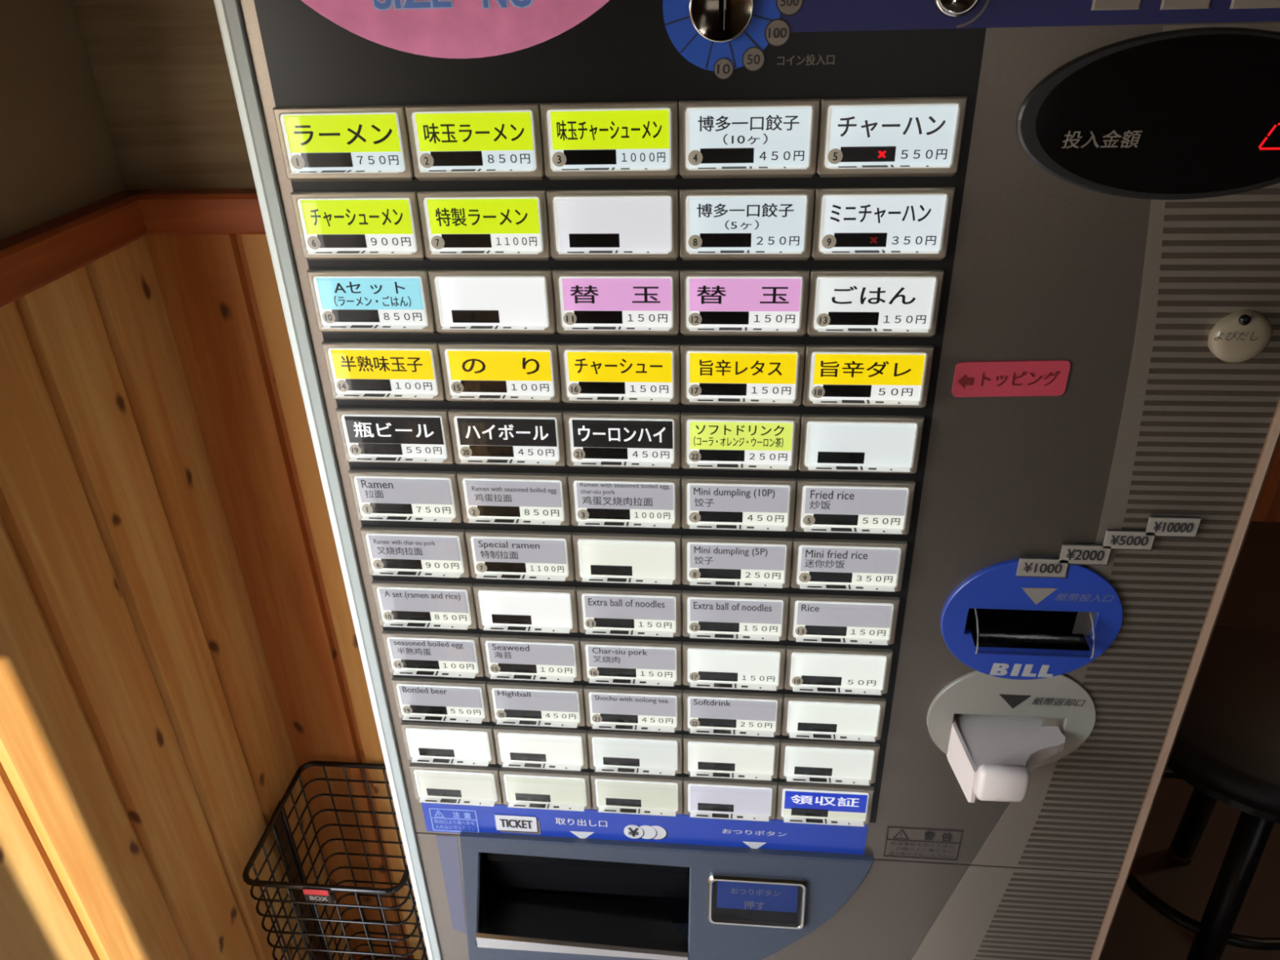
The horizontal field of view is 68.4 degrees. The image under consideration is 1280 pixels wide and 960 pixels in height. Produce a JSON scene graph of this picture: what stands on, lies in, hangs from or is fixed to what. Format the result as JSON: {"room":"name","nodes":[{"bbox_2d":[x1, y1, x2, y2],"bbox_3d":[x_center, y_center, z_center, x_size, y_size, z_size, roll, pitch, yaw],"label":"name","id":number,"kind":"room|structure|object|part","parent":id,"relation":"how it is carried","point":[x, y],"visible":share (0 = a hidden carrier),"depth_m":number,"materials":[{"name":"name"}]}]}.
{"room":"ramen restaurant","nodes":[
{"label":"ramen restaurant","id":0,"kind":"room"},
{"bbox_2d":[0,0,351,959],"bbox_3d":[-0.571,-0.048,0.303,0.100,2.550,4.220,1,30,5],"label":"wall","id":1,"kind":"structure","parent":0,"point":[147,755],"depth_m":0.84,"materials":[{"name":"brown wood"}]},
{"bbox_2d":[0,190,146,306],"bbox_3d":[-0.581,0.390,-0.245,0.024,0.036,2.595,1,30,5],"label":"trim","id":2,"kind":"structure","parent":1,"relation":"attached to","point":[31,259],"depth_m":0.76,"materials":[{"name":"brown wood"}]},
{"bbox_2d":[71,0,428,959],"bbox_3d":[-0.011,-0.366,0.832,0.926,2.550,0.140,1,30,5],"label":"wall","id":3,"kind":"structure","parent":0,"point":[160,68],"depth_m":0.96,"materials":[{"name":"orange wood"}]},
{"bbox_2d":[129,188,266,234],"bbox_3d":[-0.008,-0.237,0.825,0.914,0.036,0.024,1,30,5],"label":"trim","id":4,"kind":"structure","parent":3,"relation":"attached to","point":[191,211],"depth_m":0.85,"materials":[{"name":"brown wood"}]},
{"bbox_2d":[354,955,414,959],"bbox_3d":[0.026,0.749,1.388,0.908,0.060,0.018,1,30,5],"label":"baseboard","id":5,"kind":"structure","parent":3,"relation":"attached to","point":[357,957],"depth_m":1.41,"materials":[{"name":"brown wood"}]},
{"bbox_2d":[1099,521,1279,959],"bbox_3d":[1.754,1.144,0.738,2.670,0.080,4.220,1,30,5],"label":"floor","id":6,"kind":"structure","parent":0,"point":[1138,931],"depth_m":1.58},
{"bbox_2d":[1125,624,1279,959],"bbox_3d":[0.831,0.500,1.347,0.344,0.490,0.344,1,30,5],"label":"round stool","id":7,"kind":"object","parent":6,"relation":"on","point":[1226,746],"visible":0.54,"depth_m":1.21,"materials":[{"name":"black plastic"}]},
{"bbox_3d":[0.898,0.451,1.467,0.035,0.431,0.074,13,33,24],"label":"leg","id":8,"kind":"part","parent":7,"relation":"part of","materials":[{"name":"black metal"}]},
{"bbox_3d":[0.825,0.307,1.237,0.344,0.046,0.344,1,30,5],"label":"seat","id":9,"kind":"part","parent":7,"relation":"part of","materials":[{"name":"black leather"}]},
{"bbox_3d":[0.765,0.582,1.245,0.035,0.431,0.074,13,33,24],"label":"leg","id":10,"kind":"part","parent":7,"relation":"part of","materials":[{"name":"black metal"}]},
{"bbox_2d":[1251,439,1279,521],"bbox_3d":[1.396,-1.028,1.917,3.496,2.550,0.100,1,30,5],"label":"wall","id":11,"kind":"structure","parent":0,"point":[1268,507],"depth_m":2.45,"materials":[{"name":"brown wood"}]},
{"bbox_3d":[-0.079,1.105,0.910,1.014,0.080,4.220,1,30,5],"label":"floor","id":12,"kind":"structure","parent":0,"visible":0},
{"bbox_2d":[242,760,426,959],"bbox_3d":[-0.340,0.605,1.230,0.190,0.461,0.186,1,30,5],"label":"wire basket","id":13,"kind":"object","parent":12,"relation":"on","point":[305,895],"visible":0.67,"depth_m":1.17,"materials":[{"name":"black metal"}]},
{"bbox_3d":[-0.357,0.455,1.038,0.028,0.009,0.001,1,30,5],"label":"red panel","id":14,"kind":"part","parent":13,"relation":"part of","materials":[{"name":"red plastic"}]},
{"bbox_2d":[213,0,1279,959],"bbox_3d":[0.099,0.218,0.848,0.562,1.513,0.382,1,30,5],"label":"ticket machine","id":15,"kind":"object","parent":12,"relation":"on","point":[698,611],"visible":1,"depth_m":0.55,"materials":[{"name":"silver metal"}]},
{"bbox_3d":[-0.187,0.261,0.754,0.013,1.479,0.026,1,30,5],"label":"corner trim","id":16,"kind":"part","parent":15,"relation":"part of","materials":[{"name":"white plastic"}]},
{"bbox_2d":[301,0,609,58],"bbox_3d":[-0.079,-0.288,0.418,0.222,0.185,0.001,1,30,5],"label":"sticker","id":17,"kind":"object","parent":15,"relation":"attached to","point":[440,28],"visible":1,"depth_m":0.46,"materials":[{"name":"pink paper"}]},
{"bbox_2d":[497,818,538,832],"bbox_3d":[-0.096,0.271,0.740,0.033,0.016,0.001,1,30,5],"label":"label","id":18,"kind":"object","parent":15,"relation":"attached to","point":[504,825],"depth_m":0.74,"materials":[{"name":"white"}]},
{"bbox_3d":[-0.009,-0.060,0.543,0.351,0.718,0.001,1,30,5],"label":"button panel","id":19,"kind":"part","parent":15,"relation":"part of","materials":[{"name":"black"}]},
{"bbox_3d":[0.038,-0.221,0.440,0.028,0.028,0.003,1,30,5],"label":"coin plate","id":20,"kind":"part","parent":15,"relation":"part of","materials":[{"name":"silver metal"}]},
{"bbox_3d":[0.100,0.601,0.910,0.542,0.718,0.002,1,30,5],"label":"panel","id":21,"kind":"part","parent":15,"relation":"part of","materials":[{"name":"silver metal"}]},
{"bbox_3d":[0.144,-0.222,0.428,0.022,0.022,0.009,1,30,5],"label":"return knob","id":22,"kind":"part","parent":15,"relation":"part of","materials":[{"name":"silver metal"}]},
{"bbox_2d":[951,360,1070,396],"bbox_3d":[0.205,-0.056,0.521,0.061,0.023,0.002,1,30,5],"label":"sticker","id":23,"kind":"object","parent":15,"relation":"attached to","point":[1023,377],"visible":1,"depth_m":0.52,"materials":[{"name":"red"}]},
{"bbox_3d":[0.246,0.053,0.576,0.029,0.012,0.001,1,30,5],"label":"price plate","id":24,"kind":"part","parent":15,"relation":"part of","materials":[{"name":"brown"}]},
{"bbox_3d":[0.268,0.045,0.568,0.028,0.013,0.001,1,30,5],"label":"price plate","id":25,"kind":"part","parent":15,"relation":"part of","materials":[{"name":"brown"}]},
{"bbox_3d":[0.216,-0.222,0.424,0.021,0.019,0.002,1,30,5],"label":"label plate","id":26,"kind":"part","parent":15,"relation":"part of","materials":[{"name":"brown"}]},
{"bbox_2d":[973,31,1279,959],"bbox_3d":[0.302,0.146,0.627,0.104,0.805,0.001,1,30,5],"label":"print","id":27,"kind":"object","parent":15,"relation":"attached to","point":[1165,436],"depth_m":0.54},
{"bbox_3d":[0.291,0.036,0.561,0.027,0.012,0.001,1,30,5],"label":"price plate","id":28,"kind":"part","parent":15,"relation":"part of","materials":[{"name":"brown"}]},
{"bbox_3d":[0.264,-0.172,0.447,0.147,0.071,0.001,1,30,5],"label":"display glass","id":29,"kind":"part","parent":15,"relation":"part of","materials":[{"name":"black glass"}]},
{"bbox_3d":[0.313,0.028,0.553,0.028,0.012,0.001,1,30,5],"label":"price plate","id":30,"kind":"part","parent":15,"relation":"part of","materials":[{"name":"brown"}]},
{"bbox_3d":[0.363,0.273,0.703,0.006,1.479,0.026,1,30,5],"label":"corner trim","id":31,"kind":"part","parent":15,"relation":"part of","materials":[{"name":"brown plastic"}]},
{"bbox_3d":[0.246,-0.221,0.422,0.021,0.019,0.002,1,30,5],"label":"label plate","id":32,"kind":"part","parent":15,"relation":"part of","materials":[{"name":"brown"}]},
{"bbox_2d":[1238,314,1251,325],"bbox_3d":[0.312,-0.082,0.486,0.005,0.005,0.003,1,30,5],"label":"button","id":33,"kind":"object","parent":15,"relation":"on","point":[1243,319],"depth_m":0.49,"materials":[{"name":"black plastic"}]},
{"bbox_3d":[0.277,-0.220,0.419,0.022,0.019,0.002,1,30,5],"label":"label plate","id":34,"kind":"part","parent":15,"relation":"part of","materials":[{"name":"brown"}]}
]}

